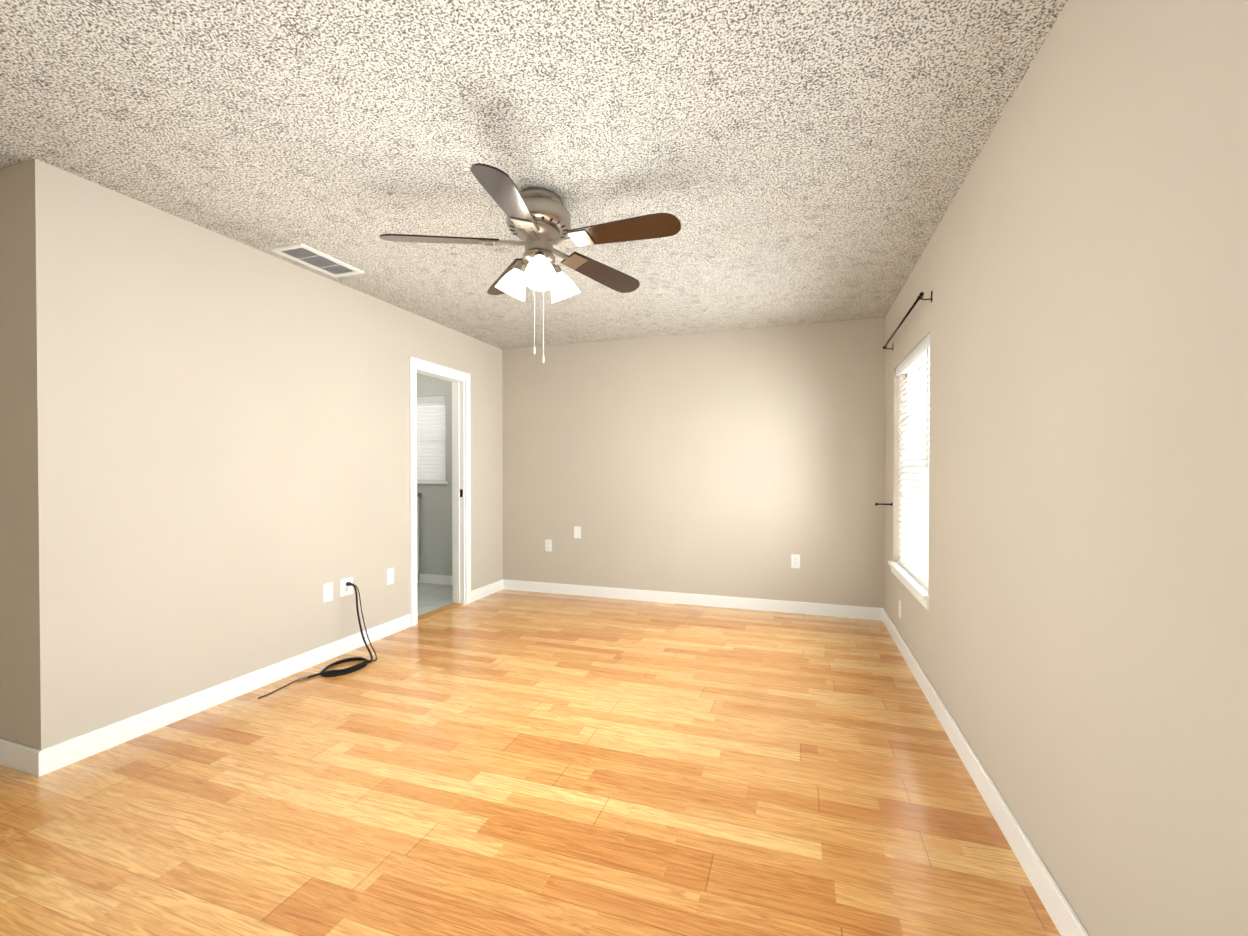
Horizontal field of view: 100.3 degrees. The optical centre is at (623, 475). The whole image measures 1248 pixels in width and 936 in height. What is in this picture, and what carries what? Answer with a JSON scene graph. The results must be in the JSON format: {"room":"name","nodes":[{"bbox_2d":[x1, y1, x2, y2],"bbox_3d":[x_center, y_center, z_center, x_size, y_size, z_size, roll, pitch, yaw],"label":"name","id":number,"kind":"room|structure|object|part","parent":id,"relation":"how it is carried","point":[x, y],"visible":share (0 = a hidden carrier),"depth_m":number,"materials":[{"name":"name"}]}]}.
{"room":"empty bedroom","nodes":[
{"label":"empty bedroom","id":0,"kind":"room"},
{"bbox_2d":[0,159,502,749],"bbox_3d":[-1.988,-0.044,3.753,0.440,2.440,3.420,0,1,18],"label":"wall","id":1,"kind":"structure","parent":0,"point":[204,457],"depth_m":2.54,"materials":[{"name":"beige paint"}]},
{"bbox_2d":[0,739,27,772],"bbox_3d":[-2.526,1.141,2.135,0.390,0.100,0.013,0,1,18],"label":"baseboard","id":2,"kind":"structure","parent":1,"relation":"attached to","point":[13,755],"depth_m":2.11,"materials":[{"name":"white wood"}]},
{"bbox_2d":[28,614,410,776],"bbox_3d":[-1.988,1.133,3.048,0.013,0.100,2.088,0,1,18],"label":"baseboard","id":3,"kind":"structure","parent":1,"relation":"attached to","point":[96,741],"depth_m":2.56,"materials":[{"name":"white wood"}]},
{"bbox_2d":[323,582,332,601],"bbox_3d":[-1.891,0.750,3.333,0.016,0.116,0.072,0,1,18],"label":"outlet","id":4,"kind":"object","parent":1,"relation":"attached to","point":[327,592],"visible":1,"depth_m":3.33,"materials":[{"name":"white plastic"}]},
{"bbox_2d":[340,577,352,596],"bbox_3d":[-1.849,0.744,3.471,0.008,0.116,0.104,0,1,18],"label":"electrical outlet","id":5,"kind":"object","parent":1,"relation":"attached to","point":[345,590],"visible":0.9,"depth_m":3.46,"materials":[{"name":"white plastic"}]},
{"bbox_2d":[386,568,393,584],"bbox_3d":[-1.725,0.745,3.841,0.008,0.116,0.072,0,1,18],"label":"electrical outlet","id":6,"kind":"object","parent":1,"relation":"attached to","point":[389,575],"visible":1,"depth_m":3.83,"materials":[{"name":"white plastic"}]},
{"bbox_2d":[409,356,470,625],"bbox_3d":[-1.598,0.124,4.420,0.152,2.092,0.774,0,1,18],"label":"door frame","id":7,"kind":"structure","parent":1,"relation":"attached to","point":[461,506],"depth_m":4.70,"materials":[{"name":"white wood"}]},
{"bbox_2d":[471,579,503,601],"bbox_3d":[-1.325,1.114,5.036,0.013,0.100,0.545,0,1,18],"label":"baseboard","id":8,"kind":"structure","parent":1,"relation":"attached to","point":[484,591],"depth_m":5.03,"materials":[{"name":"white wood"}]},
{"bbox_2d":[417,582,451,615],"bbox_3d":[-2.616,1.218,4.649,2.070,0.100,2.380,0,1,18],"label":"floor","id":9,"kind":"structure","parent":0,"point":[430,596],"depth_m":5.00,"materials":[{"name":"grey tile"}]},
{"bbox_2d":[417,493,420,582],"bbox_3d":[-2.627,0.675,5.449,0.740,0.970,0.589,0,1,18],"label":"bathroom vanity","id":10,"kind":"object","parent":9,"relation":"on","point":[418,560],"visible":0.02,"depth_m":5.59,"materials":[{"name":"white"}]},
{"bbox_2d":[0,589,1060,935],"bbox_3d":[-0.569,1.238,2.411,4.230,0.100,5.330,0,1,18],"label":"floor","id":11,"kind":"structure","parent":0,"point":[512,763],"depth_m":1.91,"materials":[{"name":"laminate"}]},
{"bbox_2d":[258,582,376,698],"bbox_3d":[-1.799,0.949,3.094,0.326,0.469,0.732,0,1,18],"label":"cord","id":12,"kind":"object","parent":11,"relation":"on","point":[344,671],"visible":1,"depth_m":3.23,"materials":[{"name":"black rubber"}]},
{"bbox_2d":[0,0,1067,349],"bbox_3d":[-1.313,-1.304,2.636,5.800,0.100,5.330,0,1,18],"label":"ceiling","id":13,"kind":"structure","parent":0,"point":[792,162],"depth_m":1.88,"materials":[{"name":"white paint"}]},
{"bbox_2d":[282,248,351,273],"bbox_3d":[-1.786,-1.257,3.053,0.175,0.001,0.370,0,1,18],"label":"vent duct","id":14,"kind":"object","parent":13,"relation":"attached to","point":[317,261],"visible":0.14,"depth_m":3.05,"materials":[{"name":"black"}]},
{"bbox_2d":[270,243,363,276],"bbox_3d":[-1.786,-1.252,3.053,0.235,0.011,0.430,0,1,18],"label":"ceiling vent","id":15,"kind":"object","parent":13,"relation":"in","point":[278,250],"visible":0.98,"depth_m":3.02,"materials":[{"name":"white metal"}]},
{"bbox_2d":[379,163,680,294],"bbox_3d":[-0.360,-1.100,2.333,1.286,0.302,1.310,0,1,18],"label":"ceiling fan","id":16,"kind":"object","parent":13,"relation":"hanging from","point":[541,202],"depth_m":2.24,"materials":[{"name":"brown wood"}]},
{"bbox_3d":[-0.798,-1.026,2.266,0.496,0.057,0.138,0,1,-12],"label":"ceiling fan blade","id":17,"kind":"part","parent":16,"relation":"part of","materials":[{"name":"brown wood"}]},
{"bbox_3d":[-0.543,-1.033,2.323,0.203,0.032,0.095,0,1,-12],"label":"ceiling fan blade bracket","id":18,"kind":"part","parent":16,"relation":"part of","materials":[{"name":"metal"}]},
{"bbox_3d":[-0.597,-1.030,2.720,0.138,0.057,0.496,0,1,-30],"label":"ceiling fan blade","id":19,"kind":"part","parent":16,"relation":"part of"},
{"bbox_3d":[-0.428,-1.023,1.936,0.138,0.057,0.496,0,1,6],"label":"ceiling fan blade","id":20,"kind":"part","parent":16,"relation":"part of","materials":[{"name":"brown wood"}]},
{"bbox_3d":[-0.466,-1.034,2.495,0.095,0.032,0.203,0,1,-30],"label":"ceiling fan blade bracket","id":21,"kind":"part","parent":16,"relation":"part of","materials":[{"name":"metal"}]},
{"bbox_3d":[-0.402,-1.031,2.195,0.095,0.032,0.203,0,1,6],"label":"ceiling fan blade bracket","id":22,"kind":"part","parent":16,"relation":"part of","materials":[{"name":"metal"}]},
{"bbox_3d":[-0.385,-1.109,2.355,0.262,0.007,0.262,0,1,18],"label":"ceiling fan vent slots","id":23,"kind":"part","parent":16,"relation":"part of","materials":[{"name":"metal"}]},
{"bbox_2d":[514,250,562,273],"bbox_3d":[-0.408,-0.957,2.364,0.205,0.068,0.227,0,1,18],"label":"holder","id":24,"kind":"object","parent":16,"relation":"attached to","point":[521,267],"visible":0.52,"depth_m":2.37,"materials":[{"name":"silver metal"}]},
{"bbox_2d":[534,290,535,353],"bbox_3d":[-0.406,-0.752,2.358,0.010,0.403,0.010,0,1,3],"label":"pull chain","id":25,"kind":"object","parent":24,"relation":"hanging from","point":[534,290],"depth_m":2.36,"materials":[{"name":"white metal"}]},
{"bbox_2d":[495,255,579,302],"bbox_3d":[-0.418,-0.878,2.368,0.358,0.145,0.391,0,1,18],"label":"shades","id":26,"kind":"object","parent":24,"relation":"attached to","point":[539,274],"visible":1,"depth_m":2.34,"materials":[{"name":"white glass"}]},
{"bbox_2d":[542,291,544,362],"bbox_3d":[-0.365,-0.732,2.359,0.010,0.443,0.010,0,1,3],"label":"pull chain","id":27,"kind":"object","parent":24,"relation":"hanging from","point":[543,359],"depth_m":2.36,"materials":[{"name":"white metal"}]},
{"bbox_3d":[-0.278,-1.034,2.476,0.095,0.032,0.203,0,1,42],"label":"ceiling fan blade bracket","id":28,"kind":"part","parent":16,"relation":"part of","materials":[{"name":"silver metal"}]},
{"bbox_3d":[-0.238,-1.032,2.290,0.203,0.032,0.095,0,1,24],"label":"ceiling fan blade bracket","id":29,"kind":"part","parent":16,"relation":"part of","materials":[{"name":"metal"}]},
{"bbox_3d":[-0.105,-1.030,2.670,0.138,0.057,0.496,0,1,42],"label":"ceiling fan blade","id":30,"kind":"part","parent":16,"relation":"part of","materials":[{"name":"brown wood"}]},
{"bbox_3d":[0.001,-1.025,2.186,0.496,0.057,0.138,0,1,24],"label":"ceiling fan blade","id":31,"kind":"part","parent":16,"relation":"part of","materials":[{"name":"brown wood"}]},
{"bbox_2d":[417,318,884,607],"bbox_3d":[-0.489,-0.057,5.119,5.800,2.440,0.120,0,1,18],"label":"wall","id":32,"kind":"structure","parent":0,"point":[745,463],"depth_m":4.67,"materials":[{"name":"beige paint"}]},
{"bbox_2d":[417,395,447,483],"bbox_3d":[-2.213,-0.382,5.670,0.760,0.940,0.140,0,1,18],"label":"bathroom window","id":33,"kind":"structure","parent":32,"relation":"in","point":[431,447],"depth_m":5.61,"materials":[{"name":"white plastic"}]},
{"bbox_3d":[-2.197,-0.392,5.717,0.610,0.830,0.004,0,1,18],"label":"pane","id":34,"kind":"part","parent":33,"relation":"part of","materials":[{"name":"white glass"}]},
{"bbox_2d":[418,574,451,584],"bbox_3d":[-2.251,1.111,5.647,1.890,0.094,0.013,0,1,18],"label":"baseboard","id":35,"kind":"structure","parent":32,"relation":"attached to","point":[435,579],"depth_m":5.56,"materials":[{"name":"white wood"}]},
{"bbox_2d":[545,539,551,550],"bbox_3d":[-0.747,0.693,5.145,0.072,0.116,0.008,0,1,18],"label":"electrical outlet","id":36,"kind":"object","parent":32,"relation":"attached to","point":[548,545],"visible":1,"depth_m":5.14,"materials":[{"name":"white plastic"}]},
{"bbox_2d":[574,526,580,538],"bbox_3d":[-0.454,0.554,5.041,0.072,0.116,0.016,0,1,18],"label":"outlet","id":37,"kind":"object","parent":32,"relation":"attached to","point":[577,531],"visible":1,"depth_m":5.04,"materials":[{"name":"white plastic"}]},
{"bbox_2d":[504,579,879,619],"bbox_3d":[0.415,1.117,4.759,3.490,0.100,0.013,0,1,18],"label":"baseboard","id":38,"kind":"structure","parent":32,"relation":"attached to","point":[846,611],"depth_m":4.66,"materials":[{"name":"white wood"}]},
{"bbox_2d":[791,554,799,567],"bbox_3d":[1.454,0.730,4.411,0.072,0.116,0.008,0,1,18],"label":"electrical outlet","id":39,"kind":"object","parent":32,"relation":"attached to","point":[795,561],"visible":1,"depth_m":4.41,"materials":[{"name":"white plastic"}]},
{"bbox_2d":[884,0,1247,935],"bbox_3d":[1.348,-0.025,1.697,0.150,2.440,5.210,0,1,18],"label":"wall","id":40,"kind":"structure","parent":0,"point":[1074,636],"depth_m":1.19,"materials":[{"name":"beige paint"}]},
{"bbox_2d":[899,599,901,617],"bbox_3d":[1.875,0.908,3.538,0.008,0.116,0.072,0,1,18],"label":"electrical outlet","id":41,"kind":"object","parent":40,"relation":"attached to","point":[900,603],"visible":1,"depth_m":3.52,"materials":[{"name":"white plastic"}]},
{"bbox_2d":[875,291,931,505],"bbox_3d":[1.744,-0.367,3.307,0.118,1.206,1.260,0,1,18],"label":"curtain rod","id":42,"kind":"object","parent":40,"relation":"attached to","point":[920,296],"visible":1,"depth_m":3.18,"materials":[{"name":"black metal"}]},
{"bbox_3d":[1.748,-0.950,3.300,0.022,0.021,1.260,0,1,18],"label":"rod","id":43,"kind":"part","parent":42,"relation":"part of","materials":[{"name":"black metal"}]},
{"bbox_2d":[888,333,929,609],"bbox_3d":[1.850,-0.032,3.275,0.165,1.485,1.140,0,1,18],"label":"bedroom window","id":44,"kind":"structure","parent":40,"relation":"in","point":[910,569],"depth_m":3.29,"materials":[{"name":"white plastic"}]},
{"bbox_3d":[1.904,-0.067,3.256,0.050,1.415,1.080,0,1,18],"label":"frame","id":45,"kind":"part","parent":44,"relation":"part of","materials":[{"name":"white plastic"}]},
{"bbox_3d":[1.904,-0.067,3.256,0.004,1.325,0.990,0,1,18],"label":"pane","id":46,"kind":"part","parent":44,"relation":"part of","materials":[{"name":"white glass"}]},
{"bbox_2d":[880,608,1088,935],"bbox_3d":[1.290,1.144,1.791,0.013,0.100,5.090,0,1,18],"label":"baseboard","id":47,"kind":"structure","parent":40,"relation":"attached to","point":[1058,908],"depth_m":1.75,"materials":[{"name":"white wood"}]}
]}

